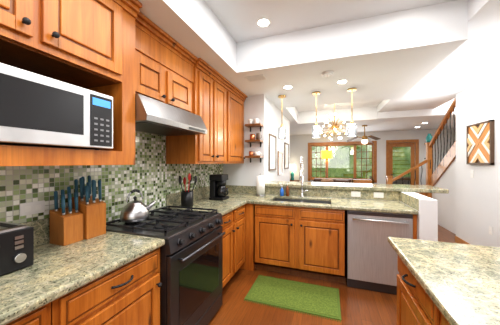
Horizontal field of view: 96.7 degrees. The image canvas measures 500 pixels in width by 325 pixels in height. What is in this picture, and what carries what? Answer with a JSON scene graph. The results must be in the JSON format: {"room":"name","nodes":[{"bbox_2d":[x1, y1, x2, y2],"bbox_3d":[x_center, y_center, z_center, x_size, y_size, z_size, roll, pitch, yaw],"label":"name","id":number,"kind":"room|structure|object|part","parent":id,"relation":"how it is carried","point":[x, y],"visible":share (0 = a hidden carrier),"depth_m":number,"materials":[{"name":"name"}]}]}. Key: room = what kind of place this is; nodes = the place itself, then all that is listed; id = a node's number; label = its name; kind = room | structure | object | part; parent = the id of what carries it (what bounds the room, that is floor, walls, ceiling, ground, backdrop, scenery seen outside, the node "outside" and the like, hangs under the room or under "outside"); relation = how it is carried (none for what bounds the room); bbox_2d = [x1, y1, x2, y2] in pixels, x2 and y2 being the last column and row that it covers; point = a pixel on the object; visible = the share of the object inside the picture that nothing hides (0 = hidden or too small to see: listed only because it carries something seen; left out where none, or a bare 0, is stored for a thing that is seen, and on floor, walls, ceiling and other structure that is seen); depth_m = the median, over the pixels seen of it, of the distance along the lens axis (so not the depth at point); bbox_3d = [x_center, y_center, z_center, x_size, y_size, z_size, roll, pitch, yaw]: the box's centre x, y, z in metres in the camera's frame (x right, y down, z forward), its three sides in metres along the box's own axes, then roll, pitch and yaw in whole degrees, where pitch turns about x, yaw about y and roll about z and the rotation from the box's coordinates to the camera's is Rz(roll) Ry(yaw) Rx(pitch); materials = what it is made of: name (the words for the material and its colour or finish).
{"room":"kitchen","nodes":[
{"label":"kitchen","id":0,"kind":"room"},
{"bbox_2d":[138,0,236,74],"bbox_3d":[-1.192,-1.450,0.589,0.620,0.800,4.480,0,0,19],"label":"ceiling","id":1,"kind":"structure","parent":0,"point":[197,28],"depth_m":1.90,"materials":[{"name":"paint"}]},
{"bbox_2d":[223,94,265,193],"bbox_3d":[-0.148,-0.225,3.614,0.820,3.250,0.120,0,0,19],"label":"wall","id":2,"kind":"structure","parent":0,"point":[246,172],"depth_m":3.49,"materials":[{"name":"paint"}]},
{"bbox_2d":[245,123,262,162],"bbox_3d":[0.062,-0.290,3.391,0.245,0.580,0.159,0,0,19],"label":"floating shelves","id":3,"kind":"object","parent":2,"relation":"attached to","point":[260,125],"depth_m":3.34,"materials":[{"name":"brown wood"}]},
{"bbox_3d":[0.049,-0.386,3.386,0.104,0.090,0.078,0,0,19],"label":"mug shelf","id":4,"kind":"part","parent":3,"relation":"part of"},
{"bbox_3d":[0.134,-0.391,3.356,0.084,0.100,0.058,0,0,19],"label":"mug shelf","id":5,"kind":"part","parent":3,"relation":"part of","materials":[{"name":"ceramic"}]},
{"bbox_2d":[266,97,289,182],"bbox_3d":[0.581,-0.225,4.630,0.120,3.250,2.280,0,0,19],"label":"wall","id":6,"kind":"structure","parent":0,"point":[276,118],"depth_m":4.23,"materials":[{"name":"paint"}]},
{"bbox_2d":[268,133,275,170],"bbox_3d":[0.396,-0.170,3.889,0.022,0.620,0.500,0,0,19],"label":"framed picture","id":7,"kind":"object","parent":6,"relation":"attached to","point":[271,152],"visible":1,"depth_m":3.81,"materials":[{"name":"brown"}]},
{"bbox_2d":[278,151,282,174],"bbox_3d":[0.612,0.015,4.502,0.022,0.470,0.400,0,0,19],"label":"framed picture","id":8,"kind":"object","parent":6,"relation":"attached to","point":[280,163],"visible":1,"depth_m":4.52,"materials":[{"name":"brown wood"}]},
{"bbox_2d":[284,142,288,168],"bbox_3d":[0.861,-0.150,5.210,0.022,0.600,0.500,0,0,19],"label":"framed picture","id":9,"kind":"object","parent":6,"relation":"attached to","point":[286,155],"visible":1,"depth_m":5.17,"materials":[{"name":"brown"}]},
{"bbox_2d":[225,185,437,240],"bbox_3d":[0.717,0.885,2.970,2.640,1.030,0.760,0,0,19],"label":"wall","id":10,"kind":"structure","parent":0,"point":[426,207],"depth_m":2.83,"materials":[{"name":"paint"}]},
{"bbox_2d":[351,191,360,196],"bbox_3d":[1.424,0.425,2.991,0.115,0.072,0.008,0,0,19],"label":"outlet","id":11,"kind":"object","parent":10,"relation":"attached to","point":[355,193],"visible":1,"depth_m":2.99,"materials":[{"name":"white plastic"}]},
{"bbox_2d":[265,181,448,193],"bbox_3d":[1.361,0.345,3.277,2.310,0.047,0.555,0,0,19],"label":"bar","id":12,"kind":"object","parent":10,"relation":"on","point":[378,187],"visible":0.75,"depth_m":3.07,"materials":[{"name":"beige stone"}]},
{"bbox_2d":[374,192,383,197],"bbox_3d":[1.679,0.425,2.901,0.115,0.072,0.008,0,0,19],"label":"outlet","id":13,"kind":"object","parent":10,"relation":"attached to","point":[378,194],"visible":1,"depth_m":2.90,"materials":[{"name":"white plastic"}]},
{"bbox_2d":[208,225,455,324],"bbox_3d":[1.351,1.450,3.023,7.000,0.100,11.000,0,0,19],"label":"floor","id":14,"kind":"structure","parent":0,"point":[358,306],"depth_m":2.15,"materials":[{"name":"brown wood"}]},
{"bbox_2d":[6,297,61,324],"bbox_3d":[-1.266,0.966,0.375,0.618,0.868,1.270,0,0,19],"label":"base cabinet","id":15,"kind":"object","parent":14,"relation":"on","point":[50,313],"depth_m":0.85,"materials":[{"name":"brown wood"}]},
{"bbox_2d":[62,247,161,324],"bbox_3d":[-0.956,0.966,1.257,0.618,0.868,0.600,0,0,19],"label":"base cabinet","id":16,"kind":"object","parent":14,"relation":"on","point":[128,293],"depth_m":1.16,"materials":[{"name":"brown wood"}]},
{"bbox_2d":[0,218,164,324],"bbox_3d":[-1.279,0.435,0.301,0.643,0.190,2.618,0,0,19],"label":"countertop","id":17,"kind":"structure","parent":16,"relation":"on","point":[53,272],"depth_m":1.06,"materials":[{"name":"stone"}]},
{"bbox_2d":[0,221,33,275],"bbox_3d":[-1.180,0.391,1.009,0.307,0.197,0.200,0,0,19],"label":"toaster","id":18,"kind":"object","parent":17,"relation":"on","point":[16,246],"visible":1,"depth_m":1.00,"materials":[{"name":"black metal"}]},
{"bbox_2d":[50,186,82,245],"bbox_3d":[-1.133,0.321,1.374,0.130,0.337,0.110,0,0,19],"label":"knife block","id":19,"kind":"object","parent":17,"relation":"on","point":[66,225],"visible":1,"depth_m":1.34,"materials":[{"name":"brown wood"}]},
{"bbox_2d":[72,175,105,239],"bbox_3d":[-1.085,0.289,1.495,0.150,0.400,0.130,0,0,19],"label":"knife block","id":20,"kind":"object","parent":17,"relation":"on","point":[92,208],"visible":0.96,"depth_m":1.46,"materials":[{"name":"brown wood"}]},
{"bbox_2d":[106,206,224,324],"bbox_3d":[-0.663,0.924,1.877,0.702,0.949,0.756,0,0,19],"label":"range","id":21,"kind":"object","parent":14,"relation":"on","point":[191,268],"visible":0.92,"depth_m":1.68,"materials":[{"name":"black metal"}]},
{"bbox_2d":[120,189,155,222],"bbox_3d":[-0.896,0.329,1.760,0.208,0.241,0.243,0,0,19],"label":"kettle","id":22,"kind":"object","parent":21,"relation":"on","point":[134,210],"visible":1,"depth_m":1.68,"materials":[{"name":"silver metal"}]},
{"bbox_2d":[221,205,244,287],"bbox_3d":[-0.472,0.966,2.629,0.618,0.868,0.783,0,0,19],"label":"base cabinet","id":23,"kind":"object","parent":14,"relation":"on","point":[233,224],"visible":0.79,"depth_m":2.41,"materials":[{"name":"brown wood"}]},
{"bbox_2d":[244,275,340,321],"bbox_3d":[0.459,1.393,2.356,0.920,0.012,0.550,0,0,19],"label":"mat","id":24,"kind":"object","parent":14,"relation":"on","point":[313,299],"visible":1,"depth_m":2.30,"materials":[{"name":"green fabric"}]},
{"bbox_2d":[245,198,346,282],"bbox_3d":[0.603,0.966,2.966,1.223,0.868,0.594,0,0,19],"label":"base cabinet","id":25,"kind":"object","parent":14,"relation":"on","point":[306,242],"depth_m":2.68,"materials":[{"name":"brown wood"}]},
{"bbox_2d":[166,186,417,215],"bbox_3d":[0.505,0.435,2.592,2.486,0.190,1.362,0,0,19],"label":"countertop","id":26,"kind":"structure","parent":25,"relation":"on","point":[201,196],"depth_m":2.66,"materials":[{"name":"stone"}]},
{"bbox_2d":[179,173,196,206],"bbox_3d":[-0.698,0.302,2.472,0.151,0.375,0.185,0,0,19],"label":"utensil crock","id":27,"kind":"object","parent":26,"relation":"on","point":[186,198],"visible":1,"depth_m":2.43,"materials":[{"name":"black ceramic"}]},
{"bbox_2d":[209,174,228,200],"bbox_3d":[-0.387,0.324,2.956,0.246,0.330,0.200,0,0,19],"label":"coffee maker","id":28,"kind":"object","parent":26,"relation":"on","point":[218,190],"visible":1,"depth_m":2.90,"materials":[{"name":"black plastic"}]},
{"bbox_2d":[256,173,265,195],"bbox_3d":[0.159,0.324,3.310,0.150,0.330,0.150,0,0,19],"label":"paper towel roll","id":29,"kind":"object","parent":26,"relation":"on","point":[260,185],"visible":1,"depth_m":3.26,"materials":[{"name":"white paper"}]},
{"bbox_2d":[280,185,283,195],"bbox_3d":[0.468,0.409,3.255,0.056,0.160,0.055,0,0,19],"label":"soap bottle","id":30,"kind":"object","parent":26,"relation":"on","point":[281,192],"visible":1,"depth_m":3.23,"materials":[{"name":"blue plastic"}]},
{"bbox_2d":[286,183,288,195],"bbox_3d":[0.544,0.394,3.233,0.049,0.190,0.047,0,0,19],"label":"soap bottle","id":31,"kind":"object","parent":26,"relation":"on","point":[287,191],"visible":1,"depth_m":3.21,"materials":[{"name":"brown plastic"}]},
{"bbox_2d":[272,199,330,203],"bbox_3d":[0.666,0.620,2.946,0.784,0.180,0.424,0,0,19],"label":"sink basin","id":32,"kind":"object","parent":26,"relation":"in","point":[309,201],"depth_m":3.12,"materials":[{"name":"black metal"}]},
{"bbox_2d":[299,156,306,196],"bbox_3d":[0.734,0.202,3.070,0.100,0.575,0.238,0,0,19],"label":"faucet","id":33,"kind":"object","parent":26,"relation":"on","point":[301,173],"visible":1,"depth_m":3.14,"materials":[{"name":"silver metal"}]},
{"bbox_2d":[321,151,331,177],"bbox_3d":[2.720,0.495,7.874,0.380,1.810,0.380,0,0,19],"label":"floor lamp","id":34,"kind":"object","parent":14,"relation":"on","point":[326,154],"visible":0.69,"depth_m":7.72,"materials":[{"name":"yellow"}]},
{"bbox_2d":[313,178,370,182],"bbox_3d":[2.921,0.970,7.029,1.800,0.860,0.900,0,0,19],"label":"sofa","id":35,"kind":"object","parent":14,"relation":"on","point":[332,180],"visible":0.19,"depth_m":7.22,"materials":[{"name":"brown leather"}]},
{"bbox_2d":[352,180,373,183],"bbox_3d":[3.028,0.940,5.904,0.550,0.920,0.550,0,0,19],"label":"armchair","id":36,"kind":"object","parent":14,"relation":"on","point":[364,181],"visible":0.04,"depth_m":6.11,"materials":[{"name":"brown"}]},
{"bbox_2d":[346,210,412,294],"bbox_3d":[1.463,0.965,2.620,0.620,0.860,0.626,0,0,19],"label":"dishwasher","id":37,"kind":"object","parent":14,"relation":"on","point":[372,260],"visible":0.79,"depth_m":2.39,"materials":[{"name":"silver metal"}]},
{"bbox_2d":[413,215,416,238],"bbox_3d":[1.483,0.966,2.656,0.683,0.868,0.594,0,0,19],"label":"base cabinet","id":38,"kind":"object","parent":14,"relation":"on","point":[414,216],"depth_m":2.29,"materials":[{"name":"brown wood"}]},
{"bbox_2d":[386,98,455,233],"bbox_3d":[4.266,-0.135,4.970,1.935,3.070,2.890,0,0,19],"label":"staircase","id":39,"kind":"structure","parent":14,"relation":"on","point":[443,175],"depth_m":4.74,"materials":[{"name":"paint"}]},
{"bbox_2d":[426,134,432,142],"bbox_3d":[4.345,-0.589,5.383,0.140,0.215,0.140,0,0,19],"label":"vase","id":40,"kind":"object","parent":39,"relation":"on","point":[429,137],"visible":0.83,"depth_m":5.35,"materials":[{"name":"teal ceramic"}]},
{"bbox_2d":[397,256,449,324],"bbox_3d":[1.055,0.966,0.770,0.660,0.868,1.178,0,0,19],"label":"base cabinet","id":41,"kind":"object","parent":14,"relation":"on","point":[416,305],"visible":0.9,"depth_m":1.07,"materials":[{"name":"brown wood"}]},
{"bbox_2d":[388,237,499,324],"bbox_3d":[0.740,0.510,-0.128,0.740,0.040,3.150,0,0,19],"label":"countertop","id":42,"kind":"structure","parent":41,"relation":"on","point":[459,283],"depth_m":0.96,"materials":[{"name":"stone"}]},
{"bbox_3d":[1.553,1.030,8.353,0.600,0.740,0.350,0,0,19],"label":"console table","id":43,"kind":"object","parent":14,"relation":"on","visible":0},
{"bbox_2d":[290,164,295,179],"bbox_3d":[1.592,0.359,8.345,0.300,0.599,0.300,0,0,19],"label":"table lamp","id":44,"kind":"object","parent":43,"relation":"on","point":[292,167],"visible":0.92,"depth_m":8.26,"materials":[{"name":"teal ceramic"}]},
{"bbox_2d":[295,100,381,111],"bbox_3d":[1.884,-1.605,4.823,1.890,0.490,1.850,0,0,19],"label":"tray ceiling","id":45,"kind":"structure","parent":0,"point":[374,103],"depth_m":5.40,"materials":[{"name":"paint"}]},
{"bbox_2d":[321,104,346,139],"bbox_3d":[1.885,-0.927,4.958,0.602,0.866,0.600,0,0,19],"label":"sputnik chandelier","id":46,"kind":"object","parent":45,"relation":"hanging from","point":[334,127],"visible":0.94,"depth_m":4.94,"materials":[{"name":"gold metal"}]},
{"bbox_2d":[222,0,467,134],"bbox_3d":[2.025,-1.450,5.118,6.880,0.800,6.200,0,0,19],"label":"ceiling","id":47,"kind":"structure","parent":0,"point":[397,55],"depth_m":2.48,"materials":[{"name":"paint"}]},
{"bbox_2d":[244,75,265,81],"bbox_3d":[0.070,-1.046,2.758,0.240,0.008,0.150,0,0,19],"label":"ceiling vent","id":48,"kind":"object","parent":47,"relation":"in","point":[255,78],"visible":0.98,"depth_m":2.76,"materials":[{"name":"white plastic"}]},
{"bbox_2d":[278,95,285,138],"bbox_3d":[0.505,-0.712,3.512,0.132,0.674,0.132,0,0,19],"label":"pendant light","id":49,"kind":"object","parent":47,"relation":"hanging from","point":[281,127],"visible":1,"depth_m":3.47,"materials":[{"name":"white glass"}]},
{"bbox_2d":[282,85,292,88],"bbox_3d":[0.526,-1.047,3.091,0.150,0.006,0.150,0,0,19],"label":"recessed light","id":50,"kind":"object","parent":47,"relation":"in","point":[287,87],"visible":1,"depth_m":3.09,"materials":[{"name":"white plastic"}]},
{"bbox_2d":[312,91,320,137],"bbox_3d":[0.996,-0.712,3.339,0.132,0.674,0.132,0,0,19],"label":"pendant light","id":51,"kind":"object","parent":47,"relation":"hanging from","point":[316,93],"visible":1,"depth_m":3.32,"materials":[{"name":"glass"}]},
{"bbox_2d":[321,71,333,77],"bbox_3d":[0.907,-1.032,2.607,0.136,0.036,0.136,0,0,19],"label":"smoke detector","id":52,"kind":"object","parent":47,"relation":"attached to","point":[325,74],"visible":1,"depth_m":2.57,"materials":[{"name":"white plastic"}]},
{"bbox_2d":[336,80,347,83],"bbox_3d":[1.197,-1.047,2.886,0.150,0.006,0.150,0,0,19],"label":"recessed light","id":53,"kind":"object","parent":47,"relation":"in","point":[341,81],"visible":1,"depth_m":2.87,"materials":[{"name":"white plastic"}]},
{"bbox_2d":[347,88,356,136],"bbox_3d":[1.458,-0.712,3.176,0.132,0.674,0.132,0,0,19],"label":"pendant light","id":54,"kind":"object","parent":47,"relation":"hanging from","point":[351,129],"visible":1,"depth_m":3.15,"materials":[{"name":"white glass"}]},
{"bbox_2d":[347,125,379,143],"bbox_3d":[3.179,-0.786,6.317,0.810,0.528,0.891,0,0,19],"label":"ceiling fan light","id":55,"kind":"object","parent":47,"relation":"hanging from","point":[365,139],"visible":1,"depth_m":6.25,"materials":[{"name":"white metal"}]},
{"bbox_2d":[290,129,452,184],"bbox_3d":[3.131,-0.225,8.079,7.000,3.250,0.120,0,0,19],"label":"wall","id":56,"kind":"structure","parent":0,"point":[298,146],"depth_m":7.54,"materials":[{"name":"paint"}]},
{"bbox_2d":[308,141,376,182],"bbox_3d":[3.256,-0.025,7.982,2.280,1.430,0.120,0,0,19],"label":"window","id":57,"kind":"structure","parent":56,"relation":"in","point":[373,152],"depth_m":7.92,"materials":[{"name":"brown wood"}]},
{"bbox_2d":[386,139,418,184],"bbox_3d":[5.037,0.325,7.378,0.920,2.150,0.105,0,0,19],"label":"patio door","id":58,"kind":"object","parent":56,"relation":"in","point":[413,146],"visible":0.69,"depth_m":7.36,"materials":[{"name":"brown wood"}]},
{"bbox_2d":[378,0,499,111],"bbox_3d":[2.238,-1.525,1.311,1.110,0.650,8.120,0,0,19],"label":"ceiling","id":59,"kind":"structure","parent":0,"point":[472,59],"depth_m":2.81,"materials":[{"name":"paint"}]},
{"bbox_2d":[456,71,499,246],"bbox_3d":[2.505,-0.225,0.549,0.120,3.250,7.100,0,0,19],"label":"wall","id":60,"kind":"structure","parent":0,"point":[477,205],"depth_m":3.32,"materials":[{"name":"paint"}]},
{"bbox_2d":[455,236,470,244],"bbox_3d":[3.122,1.345,2.505,0.014,0.110,3.000,0,0,19],"label":"baseboard","id":61,"kind":"structure","parent":60,"relation":"attached to","point":[459,240],"depth_m":3.78,"materials":[{"name":"brown wood"}]},
{"bbox_2d":[466,120,494,164],"bbox_3d":[3.377,-0.275,3.274,0.042,0.610,0.560,0,0,19],"label":"wall art","id":62,"kind":"object","parent":60,"relation":"attached to","point":[480,143],"visible":1,"depth_m":3.21,"materials":[{"name":"wood"}]},
{"bbox_2d":[489,226,492,234],"bbox_3d":[3.324,0.940,3.070,0.008,0.115,0.072,0,0,19],"label":"outlet","id":63,"kind":"object","parent":60,"relation":"attached to","point":[490,230],"visible":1,"depth_m":3.07,"materials":[{"name":"white plastic"}]},
{"bbox_3d":[-1.411,-0.225,1.080,0.120,3.250,5.500,0,0,19],"label":"wall","id":64,"kind":"structure","parent":0,"visible":0},
{"bbox_2d":[0,0,139,91],"bbox_3d":[-1.127,-0.750,1.058,0.428,0.490,1.053,0,0,19],"label":"upper cabinet","id":65,"kind":"object","parent":64,"relation":"attached to","point":[122,53],"depth_m":1.17,"materials":[{"name":"brown wood"}]},
{"bbox_2d":[0,63,112,149],"bbox_3d":[-1.094,-0.228,1.087,0.414,0.314,0.605,0,0,19],"label":"microwave oven","id":66,"kind":"object","parent":65,"relation":"in","point":[37,110],"visible":0.96,"depth_m":1.01,"materials":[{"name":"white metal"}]},
{"bbox_2d":[0,131,222,223],"bbox_3d":[-1.230,0.060,1.413,0.002,0.920,4.749,0,0,19],"label":"tile backsplash","id":67,"kind":"structure","parent":64,"relation":"attached to","point":[151,175],"depth_m":1.79,"materials":[{"name":"tile"}]},
{"bbox_2d":[20,200,44,215],"bbox_3d":[-1.264,0.265,1.293,0.008,0.072,0.115,0,0,19],"label":"outlet","id":68,"kind":"object","parent":67,"relation":"attached to","point":[30,208],"visible":1,"depth_m":1.29,"materials":[{"name":"white plastic"}]},
{"bbox_2d":[98,20,195,113],"bbox_3d":[-0.857,-0.730,1.936,0.353,0.530,0.781,0,0,19],"label":"upper cabinet","id":69,"kind":"object","parent":64,"relation":"attached to","point":[168,76],"depth_m":1.80,"materials":[{"name":"brown wood"}]},
{"bbox_2d":[135,94,206,135],"bbox_3d":[-0.786,-0.369,1.912,0.503,0.186,0.776,0,0,19],"label":"range hood","id":70,"kind":"object","parent":69,"relation":"attached to","point":[154,116],"visible":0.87,"depth_m":1.74,"materials":[{"name":"metal"}]},
{"bbox_2d":[166,60,227,163],"bbox_3d":[-0.595,-0.490,2.636,0.383,1.010,0.712,0,0,19],"label":"upper cabinet","id":71,"kind":"object","parent":64,"relation":"attached to","point":[211,147],"depth_m":2.43,"materials":[{"name":"brown wood"}]},
{"bbox_2d":[228,88,244,163],"bbox_3d":[-0.368,-0.490,3.279,0.383,1.010,0.651,0,0,19],"label":"upper cabinet","id":72,"kind":"object","parent":64,"relation":"attached to","point":[235,101],"depth_m":3.17,"materials":[{"name":"brown wood"}]},
{"bbox_3d":[1.351,-1.890,3.023,7.000,0.080,11.000,0,0,19],"label":"ceiling","id":73,"kind":"structure","parent":0,"visible":0},
{"bbox_2d":[204,0,454,42],"bbox_3d":[0.105,-1.625,0.133,2.130,0.450,4.480,0,0,19],"label":"tray ceiling","id":74,"kind":"structure","parent":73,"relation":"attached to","point":[238,19],"depth_m":2.07,"materials":[{"name":"paint"}]},
{"bbox_2d":[256,18,270,26],"bbox_3d":[0.136,-1.397,2.221,0.150,0.006,0.150,0,0,19],"label":"recessed light","id":75,"kind":"object","parent":74,"relation":"attached to","point":[263,22],"visible":1,"depth_m":2.21,"materials":[{"name":"white plastic"}]},
{"label":"outside","id":76,"kind":"structure","parent":0,"visible":0},
{"bbox_2d":[312,145,409,177],"bbox_3d":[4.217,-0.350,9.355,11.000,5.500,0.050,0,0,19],"label":"trees","id":77,"kind":"object","parent":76,"point":[343,168],"depth_m":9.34,"materials":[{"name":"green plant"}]},
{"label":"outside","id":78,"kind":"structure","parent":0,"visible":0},
{"bbox_2d":[370,176,409,184],"bbox_3d":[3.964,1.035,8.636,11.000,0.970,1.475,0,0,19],"label":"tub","id":79,"kind":"object","parent":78,"point":[405,182],"depth_m":7.87,"materials":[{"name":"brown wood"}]}
]}

